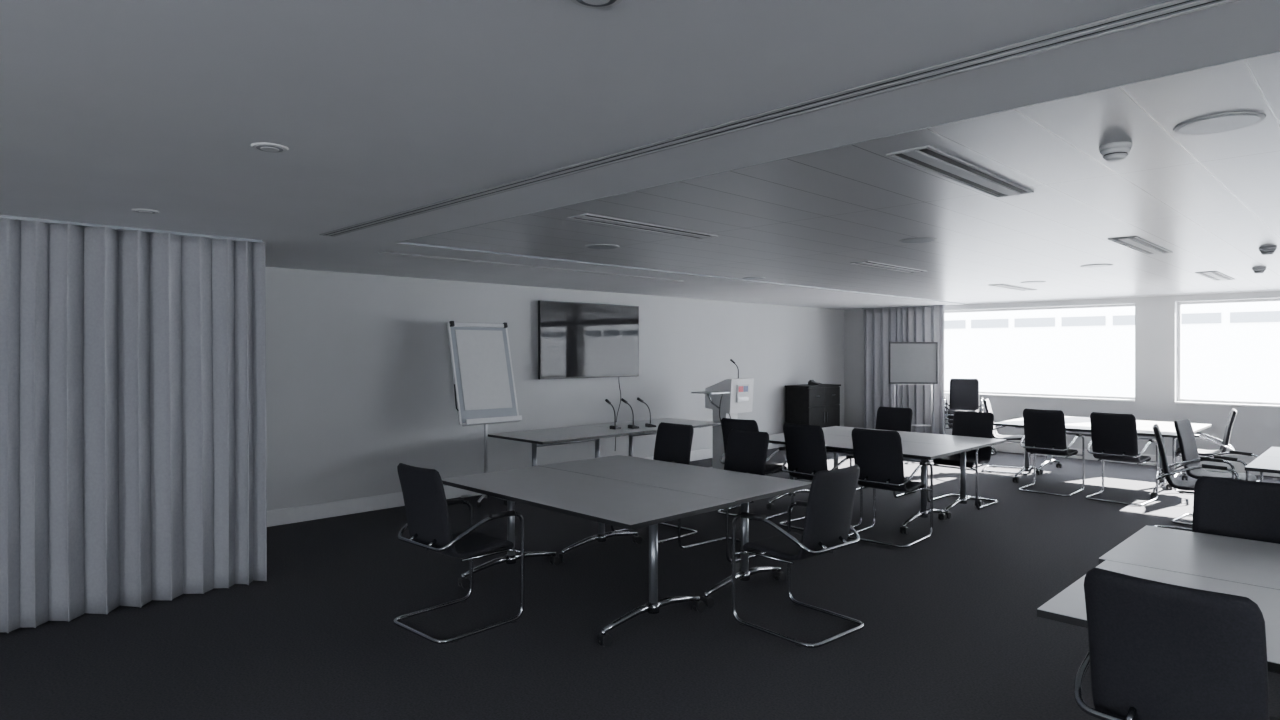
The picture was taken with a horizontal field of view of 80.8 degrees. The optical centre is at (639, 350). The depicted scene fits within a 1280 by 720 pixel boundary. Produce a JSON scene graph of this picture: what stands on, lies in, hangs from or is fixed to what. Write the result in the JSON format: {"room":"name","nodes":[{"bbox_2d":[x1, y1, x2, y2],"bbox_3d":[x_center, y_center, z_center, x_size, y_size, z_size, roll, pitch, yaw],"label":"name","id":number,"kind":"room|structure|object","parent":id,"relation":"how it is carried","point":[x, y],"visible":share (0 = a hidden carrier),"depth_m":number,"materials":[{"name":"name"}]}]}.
{"room":"conference room","nodes":[
{"label":"conference room","id":0,"kind":"room"},
{"bbox_2d":[266,267,843,510],"bbox_3d":[-2.169,0.250,8.518,17.500,2.800,0.200,0,0,-45],"label":"wall","id":1,"kind":"structure","parent":0,"point":[360,380],"depth_m":8.39,"materials":[{"name":"paint"}]},
{"bbox_2d":[267,443,785,526],"bbox_3d":[-2.092,1.575,8.441,16.900,0.150,0.018,0,0,-45],"label":"baseboard","id":2,"kind":"structure","parent":1,"relation":"attached to","point":[371,503],"depth_m":7.61,"materials":[{"name":"paint"}]},
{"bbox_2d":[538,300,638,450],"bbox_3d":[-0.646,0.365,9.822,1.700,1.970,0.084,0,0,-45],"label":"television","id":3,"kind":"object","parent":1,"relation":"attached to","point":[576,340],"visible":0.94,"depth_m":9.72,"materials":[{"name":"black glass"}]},
{"bbox_2d":[0,0,1279,309],"bbox_3d":[2.115,-0.890,4.189,16.900,0.200,11.980,0,0,-45],"label":"ceiling","id":4,"kind":"structure","parent":0,"point":[109,109],"depth_m":2.82,"materials":[{"name":"paint"}]},
{"bbox_2d":[0,215,266,632],"bbox_3d":[-4.038,0.423,4.060,3.772,2.424,0.173,0,0,-45],"label":"curtain","id":5,"kind":"object","parent":4,"relation":"hanging from","point":[133,451],"visible":1,"depth_m":4.81,"materials":[{"name":"grey fabric"}]},
{"bbox_2d":[131,209,158,213],"bbox_3d":[-2.785,-0.785,4.236,0.132,0.010,0.132,0,0,-45],"label":"recessed light","id":6,"kind":"object","parent":4,"relation":"in","point":[147,211],"visible":1,"depth_m":4.21,"materials":[{"name":"white plastic"}]},
{"bbox_2d":[251,142,287,152],"bbox_3d":[-1.434,-0.785,2.914,0.132,0.010,0.132,0,0,-45],"label":"recessed light","id":7,"kind":"object","parent":4,"relation":"in","point":[261,146],"visible":1,"depth_m":2.89,"materials":[{"name":"white plastic"}]},
{"bbox_2d":[379,251,680,281],"bbox_3d":[-0.800,-0.788,7.242,3.550,0.006,0.080,0,0,-45],"label":"diffuser","id":8,"kind":"object","parent":4,"relation":"in","point":[383,251],"depth_m":6.91,"materials":[{"name":"grey metal"}]},
{"bbox_2d":[571,0,621,8],"bbox_3d":[-0.097,-0.785,1.662,0.132,0.010,0.132,0,0,-45],"label":"recessed light","id":9,"kind":"object","parent":4,"relation":"in","point":[594,4],"visible":1,"depth_m":1.69,"materials":[{"name":"white plastic"}]},
{"bbox_2d":[586,244,618,248],"bbox_3d":[-0.288,-0.799,5.765,0.260,0.006,0.260,0,0,-45],"label":"ceiling speaker","id":10,"kind":"object","parent":4,"relation":"in","point":[593,246],"depth_m":5.72},
{"bbox_2d":[567,213,717,238],"bbox_3d":[0.054,-0.798,4.865,1.200,0.009,0.176,0,0,-45],"label":"air diffuser","id":11,"kind":"object","parent":4,"relation":"in","point":[583,217],"depth_m":4.79,"materials":[{"name":"white metal"}]},
{"bbox_2d":[742,277,764,279],"bbox_3d":[1.245,-0.799,8.267,0.260,0.006,0.260,0,0,-45],"label":"ceiling speaker","id":12,"kind":"object","parent":4,"relation":"in","point":[748,278],"depth_m":8.25},
{"bbox_2d":[319,0,1239,236],"bbox_3d":[1.187,-0.788,1.772,0.100,0.006,9.450,0,0,-45],"label":"diffuser","id":13,"kind":"object","parent":4,"relation":"in","point":[1169,9],"depth_m":2.26,"materials":[{"name":"grey metal"}]},
{"bbox_2d":[851,261,926,272],"bbox_3d":[2.392,-0.798,7.179,1.200,0.009,0.176,0,0,-45],"label":"air diffuser","id":14,"kind":"object","parent":4,"relation":"in","point":[866,263],"depth_m":7.11,"materials":[{"name":"white metal"}]},
{"bbox_2d":[862,305,945,434],"bbox_3d":[4.666,0.423,13.375,0.141,2.424,1.550,0,0,-45],"label":"curtain","id":15,"kind":"object","parent":4,"relation":"hanging from","point":[882,326],"visible":0.64,"depth_m":13.40,"materials":[{"name":"grey fabric"}]},
{"bbox_2d":[899,237,936,242],"bbox_3d":[2.008,-0.799,5.434,0.260,0.006,0.260,0,0,-45],"label":"ceiling speaker","id":16,"kind":"object","parent":4,"relation":"in","point":[920,239],"depth_m":5.41},
{"bbox_2d":[886,145,1033,197],"bbox_3d":[1.489,-0.798,3.415,1.200,0.009,0.176,0,0,-45],"label":"air diffuser","id":17,"kind":"object","parent":4,"relation":"in","point":[931,159],"depth_m":3.32,"materials":[{"name":"white metal"}]},
{"bbox_2d":[989,284,1036,290],"bbox_3d":[4.702,-0.798,9.465,1.200,0.009,0.176,0,0,-45],"label":"air diffuser","id":18,"kind":"object","parent":4,"relation":"in","point":[996,285],"depth_m":9.42,"materials":[{"name":"white metal"}]},
{"bbox_2d":[1021,281,1045,282],"bbox_3d":[4.571,-0.799,8.744,0.260,0.006,0.260,0,0,-45],"label":"ceiling speaker","id":19,"kind":"object","parent":4,"relation":"in","point":[1027,281],"depth_m":8.73},
{"bbox_2d":[1081,264,1112,266],"bbox_3d":[4.280,-0.799,7.049,0.260,0.006,0.260,0,0,-45],"label":"ceiling speaker","id":20,"kind":"object","parent":4,"relation":"in","point":[1091,265],"depth_m":7.00},
{"bbox_2d":[1099,141,1131,161],"bbox_3d":[1.854,-0.773,2.932,0.110,0.057,0.110,0,0,-45],"label":"smoke detector","id":21,"kind":"object","parent":4,"relation":"attached to","point":[1114,151],"visible":1,"depth_m":2.90,"materials":[{"name":"white plastic"}]},
{"bbox_2d":[1108,236,1172,254],"bbox_3d":[3.827,-0.798,5.729,1.200,0.009,0.176,0,0,-45],"label":"air diffuser","id":22,"kind":"object","parent":4,"relation":"in","point":[1136,243],"depth_m":5.65,"materials":[{"name":"white metal"}]},
{"bbox_2d":[1195,271,1234,280],"bbox_3d":[6.137,-0.798,8.015,1.200,0.009,0.176,0,0,-45],"label":"air diffuser","id":23,"kind":"object","parent":4,"relation":"in","point":[1214,275],"depth_m":7.94,"materials":[{"name":"white metal"}]},
{"bbox_2d":[1173,112,1265,134],"bbox_3d":[2.036,-0.799,2.648,0.260,0.006,0.260,0,0,-45],"label":"ceiling speaker","id":24,"kind":"object","parent":4,"relation":"in","point":[1224,122],"depth_m":2.63},
{"bbox_2d":[1252,267,1266,273],"bbox_3d":[5.942,-0.773,7.217,0.110,0.057,0.110,0,0,-45],"label":"smoke detector","id":25,"kind":"object","parent":4,"relation":"attached to","point":[1257,270],"visible":1,"depth_m":7.18,"materials":[{"name":"white plastic"}]},
{"bbox_2d":[1259,246,1276,254],"bbox_3d":[4.860,-0.773,5.822,0.110,0.057,0.110,0,0,-45],"label":"smoke detector","id":26,"kind":"object","parent":4,"relation":"attached to","point":[1271,250],"visible":1,"depth_m":5.79,"materials":[{"name":"white plastic"}]},
{"bbox_2d":[0,448,1279,719],"bbox_3d":[2.150,1.700,4.154,17.500,0.100,12.480,0,0,-45],"label":"floor","id":27,"kind":"structure","parent":0,"point":[952,630],"depth_m":4.54,"materials":[{"name":"grey carpet"}]},
{"bbox_2d":[393,463,523,643],"bbox_3d":[-1.118,1.161,4.598,0.570,0.977,0.604,0,0,42],"label":"chair","id":28,"kind":"object","parent":27,"relation":"on","point":[426,504],"visible":1,"depth_m":4.44,"materials":[{"name":"black fabric"}]},
{"bbox_2d":[447,321,521,506],"bbox_3d":[-1.691,0.663,8.187,0.778,1.974,0.627,0,0,-45],"label":"easel","id":29,"kind":"object","parent":27,"relation":"on","point":[484,385],"visible":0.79,"depth_m":8.18,"materials":[{"name":"plastic"}]},
{"bbox_2d":[488,425,642,466],"bbox_3d":[-0.822,1.285,8.472,1.444,0.730,0.994,0,0,-45],"label":"conference table","id":30,"kind":"object","parent":27,"relation":"on","point":[574,434],"visible":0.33,"depth_m":8.28,"materials":[{"name":"grey laminate"}]},
{"bbox_2d":[605,399,620,429],"bbox_3d":[-0.327,0.738,8.807,0.090,0.364,0.238,0,0,35],"label":"gooseneck microphone","id":31,"kind":"object","parent":30,"relation":"on","point":[615,427],"visible":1,"depth_m":8.82,"materials":[{"name":"black plastic"}]},
{"bbox_2d":[442,466,734,647],"bbox_3d":[-0.433,1.285,5.002,0.894,0.730,1.994,0,0,-45],"label":"conference table","id":32,"kind":"object","parent":27,"relation":"on","point":[622,504],"visible":0.99,"depth_m":4.75,"materials":[{"name":"grey laminate"}]},
{"bbox_2d":[611,422,697,543],"bbox_3d":[0.142,1.161,6.781,0.604,0.977,0.570,0,0,-45],"label":"chair","id":33,"kind":"object","parent":27,"relation":"on","point":[673,443],"visible":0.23,"depth_m":6.92,"materials":[{"name":"black fabric"}]},
{"bbox_2d":[591,418,720,456],"bbox_3d":[0.212,1.285,9.495,1.444,0.730,0.994,0,0,-45],"label":"conference table","id":34,"kind":"object","parent":27,"relation":"on","point":[641,423],"visible":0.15,"depth_m":9.42,"materials":[{"name":"grey laminate"}]},
{"bbox_2d":[621,398,638,428],"bbox_3d":[-0.126,0.738,8.915,0.238,0.364,0.090,0,0,-40],"label":"gooseneck microphone","id":35,"kind":"object","parent":34,"relation":"on","point":[633,426],"visible":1,"depth_m":8.91,"materials":[{"name":"black plastic"}]},
{"bbox_2d":[637,397,655,426],"bbox_3d":[0.072,0.738,9.075,0.238,0.364,0.090,0,0,-25],"label":"gooseneck microphone","id":36,"kind":"object","parent":34,"relation":"on","point":[638,398],"visible":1,"depth_m":9.07,"materials":[{"name":"black plastic"}]},
{"bbox_2d":[539,455,811,607],"bbox_3d":[0.199,1.285,5.642,0.894,0.730,1.994,0,0,-45],"label":"conference table","id":37,"kind":"object","parent":27,"relation":"on","point":[742,488],"visible":0.94,"depth_m":5.38,"materials":[{"name":"grey laminate"}]},
{"bbox_2d":[691,359,753,469],"bbox_3d":[1.176,0.880,10.270,0.880,1.540,0.655,0,0,-45],"label":"lectern","id":38,"kind":"object","parent":27,"relation":"on","point":[727,398],"visible":0.64,"depth_m":10.30,"materials":[{"name":"metal"}]},
{"bbox_2d":[678,429,768,562],"bbox_3d":[0.720,1.161,6.197,0.604,0.977,0.570,0,0,-41],"label":"chair","id":39,"kind":"object","parent":27,"relation":"on","point":[746,450],"visible":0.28,"depth_m":6.31,"materials":[{"name":"black fabric"}]},
{"bbox_2d":[717,418,792,520],"bbox_3d":[1.165,1.161,7.665,0.570,0.977,0.604,0,0,43],"label":"chair","id":40,"kind":"object","parent":27,"relation":"on","point":[727,424],"visible":0.27,"depth_m":7.53,"materials":[{"name":"black fabric"}]},
{"bbox_2d":[732,465,863,647],"bbox_3d":[0.964,1.161,4.540,0.570,0.977,0.604,0,0,-41],"label":"chair","id":41,"kind":"object","parent":27,"relation":"on","point":[829,506],"visible":1,"depth_m":4.38,"materials":[{"name":"black fabric"}]},
{"bbox_2d":[785,384,840,427],"bbox_3d":[3.019,1.120,13.085,1.030,1.060,0.495,0,0,-45],"label":"base cabinet","id":42,"kind":"object","parent":27,"relation":"on","point":[805,404],"visible":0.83,"depth_m":12.82,"materials":[{"name":"black wood"}]},
{"bbox_2d":[808,380,821,384],"bbox_3d":[3.036,0.545,13.050,0.190,0.090,0.270,0,0,28],"label":"phone","id":43,"kind":"object","parent":42,"relation":"on","point":[810,382],"visible":0.98,"depth_m":12.98,"materials":[{"name":"black plastic"}]},
{"bbox_2d":[779,423,862,530],"bbox_3d":[1.694,1.161,7.101,0.604,0.977,0.570,0,0,-42],"label":"chair","id":44,"kind":"object","parent":27,"relation":"on","point":[806,455],"visible":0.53,"depth_m":6.94,"materials":[{"name":"black fabric"}]},
{"bbox_2d":[766,433,971,534],"bbox_3d":[2.147,1.285,7.569,0.894,0.730,1.994,0,0,-45],"label":"conference table","id":45,"kind":"object","parent":27,"relation":"on","point":[912,451],"visible":0.67,"depth_m":7.17,"materials":[{"name":"grey laminate"}]},
{"bbox_2d":[850,406,915,497],"bbox_3d":[2.861,1.161,8.810,0.604,0.977,0.570,0,0,-45],"label":"chair","id":46,"kind":"object","parent":27,"relation":"on","point":[888,418],"visible":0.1,"depth_m":8.96,"materials":[{"name":"black fabric"}]},
{"bbox_2d":[848,428,932,547],"bbox_3d":[2.202,1.161,6.659,0.570,0.977,0.604,0,0,42],"label":"chair","id":47,"kind":"object","parent":27,"relation":"on","point":[878,454],"visible":0.85,"depth_m":6.48,"materials":[{"name":"black fabric"}]},
{"bbox_2d":[889,342,937,433],"bbox_3d":[4.578,0.750,12.615,0.790,1.800,0.576,0,0,5],"label":"whiteboard","id":48,"kind":"object","parent":27,"relation":"on","point":[910,363],"visible":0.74,"depth_m":12.59,"materials":[{"name":"white plastic"}]},
{"bbox_2d":[822,426,1005,518],"bbox_3d":[2.787,1.285,8.202,0.894,0.730,1.994,0,0,-45],"label":"conference table","id":49,"kind":"object","parent":27,"relation":"on","point":[964,441],"visible":0.42,"depth_m":7.73,"materials":[{"name":"grey laminate"}]},
{"bbox_2d":[927,411,998,509],"bbox_3d":[3.515,1.161,8.177,0.604,0.977,0.570,0,0,-43],"label":"chair","id":50,"kind":"object","parent":27,"relation":"on","point":[965,423],"visible":0.71,"depth_m":8.22,"materials":[{"name":"black fabric"}]},
{"bbox_2d":[944,378,982,434],"bbox_3d":[5.212,1.049,12.106,0.570,1.202,0.709,0,0,25],"label":"stacked chairs","id":51,"kind":"object","parent":27,"relation":"on","point":[963,393],"visible":0.54,"depth_m":12.22,"materials":[{"name":"black fabric"}]},
{"bbox_2d":[983,399,1033,474],"bbox_3d":[5.061,1.161,10.339,0.604,0.977,0.570,0,0,30],"label":"chair","id":52,"kind":"object","parent":27,"relation":"on","point":[987,405],"visible":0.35,"depth_m":10.27,"materials":[{"name":"black fabric"}]},
{"bbox_2d":[1019,408,1084,496],"bbox_3d":[4.848,1.161,8.877,0.604,0.977,0.570,0,0,-45],"label":"chair","id":53,"kind":"object","parent":27,"relation":"on","point":[1044,430],"visible":1,"depth_m":8.71,"materials":[{"name":"black fabric"}]},
{"bbox_2d":[994,419,1197,498],"bbox_3d":[5.507,1.285,9.192,0.894,0.730,1.994,0,0,-45],"label":"conference table","id":54,"kind":"object","parent":27,"relation":"on","point":[1143,431],"visible":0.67,"depth_m":9.04,"materials":[{"name":"grey laminate"}]},
{"bbox_2d":[1018,416,1210,487],"bbox_3d":[6.147,1.285,9.825,0.894,0.730,1.994,0,0,-45],"label":"conference table","id":55,"kind":"object","parent":27,"relation":"on","point":[1199,427],"visible":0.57,"depth_m":9.57,"materials":[{"name":"grey laminate"}]},
{"bbox_2d":[1085,412,1157,505],"bbox_3d":[5.338,1.161,8.351,0.604,0.977,0.570,0,0,-41],"label":"chair","id":56,"kind":"object","parent":27,"relation":"on","point":[1114,437],"visible":0.99,"depth_m":8.19,"materials":[{"name":"black fabric"}]},
{"bbox_2d":[1037,560,1279,672],"bbox_3d":[2.434,1.285,2.289,0.894,0.730,1.994,0,0,-45],"label":"conference table","id":57,"kind":"object","parent":27,"relation":"on","point":[1068,606],"visible":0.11,"depth_m":2.82,"materials":[{"name":"grey laminate"}]},
{"bbox_2d":[1074,567,1279,719],"bbox_3d":[1.743,1.161,2.374,0.604,0.977,0.570,0,0,-41],"label":"chair","id":58,"kind":"object","parent":27,"relation":"on","point":[1158,650],"visible":1,"depth_m":2.20,"materials":[{"name":"black fabric"}]},
{"bbox_2d":[1098,525,1279,589],"bbox_3d":[3.054,1.285,2.945,0.894,0.730,1.994,0,0,-45],"label":"conference table","id":59,"kind":"object","parent":27,"relation":"on","point":[1244,561],"visible":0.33,"depth_m":3.38,"materials":[{"name":"grey laminate"}]},
{"bbox_2d":[1152,424,1238,530],"bbox_3d":[4.902,1.161,6.657,0.604,0.977,0.570,0,0,35],"label":"chair","id":60,"kind":"object","parent":27,"relation":"on","point":[1186,485],"visible":0.66,"depth_m":6.63,"materials":[{"name":"black fabric"}]},
{"bbox_2d":[1172,408,1236,493],"bbox_3d":[6.614,1.161,8.818,0.604,0.977,0.570,0,0,35],"label":"chair","id":61,"kind":"object","parent":27,"relation":"on","point":[1225,445],"visible":0.67,"depth_m":8.73,"materials":[{"name":"black fabric"}]},
{"bbox_2d":[1172,419,1262,525],"bbox_3d":[5.479,1.161,7.154,0.570,0.977,0.604,0,0,-40],"label":"chair","id":62,"kind":"object","parent":27,"relation":"on","point":[1183,428],"visible":0.59,"depth_m":7.22,"materials":[{"name":"black fabric"}]},
{"bbox_2d":[1192,476,1279,673],"bbox_3d":[2.962,1.161,3.732,0.604,0.977,0.570,0,0,-43],"label":"chair","id":63,"kind":"object","parent":27,"relation":"on","point":[1242,509],"visible":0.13,"depth_m":3.92,"materials":[{"name":"black fabric"}]},
{"bbox_2d":[1245,456,1279,473],"bbox_3d":[5.813,1.285,5.570,0.894,0.730,1.994,0,0,-45],"label":"conference table","id":64,"kind":"object","parent":27,"relation":"on","point":[1261,463],"visible":1,"depth_m":6.04,"materials":[{"name":"grey laminate"}]},
{"bbox_2d":[1260,447,1279,456],"bbox_3d":[6.453,1.285,6.203,0.894,0.730,1.994,0,0,-45],"label":"conference table","id":65,"kind":"object","parent":27,"relation":"on","point":[1273,451],"visible":0.78,"depth_m":6.81,"materials":[{"name":"grey laminate"}]},
{"bbox_2d":[844,291,1279,462],"bbox_3d":[8.333,0.250,10.132,0.300,2.800,12.280,0,0,-45],"label":"wall","id":66,"kind":"structure","parent":0,"point":[1255,430],"depth_m":10.90,"materials":[{"name":"paint"}]},
{"bbox_2d":[396,51,1279,303],"bbox_3d":[5.248,-0.804,5.665,10.250,0.032,9.670,0,0,-45],"label":"trim","id":67,"kind":"structure","parent":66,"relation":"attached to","point":[401,242],"depth_m":4.18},
{"bbox_2d":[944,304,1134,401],"bbox_3d":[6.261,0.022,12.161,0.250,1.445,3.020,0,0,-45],"label":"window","id":68,"kind":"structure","parent":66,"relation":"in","point":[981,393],"depth_m":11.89,"materials":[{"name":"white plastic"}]},
{"bbox_2d":[992,443,1279,476],"bbox_3d":[8.121,1.575,10.120,0.018,0.150,11.962,0,0,-45],"label":"baseboard","id":69,"kind":"structure","parent":66,"relation":"attached to","point":[1239,467],"depth_m":10.90,"materials":[{"name":"paint"}]},
{"label":"outside","id":70,"kind":"structure","parent":0,"visible":0},
{"bbox_3d":[22.534,5.750,29.333,46.700,0.200,110.000,0,0,-45],"label":"ground","id":71,"kind":"structure","parent":70,"visible":0},
{"bbox_2d":[944,298,1279,407],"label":"window","id":72,"kind":"structure","parent":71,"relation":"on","point":[1230,351],"depth_m":23.71,"materials":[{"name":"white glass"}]}
]}

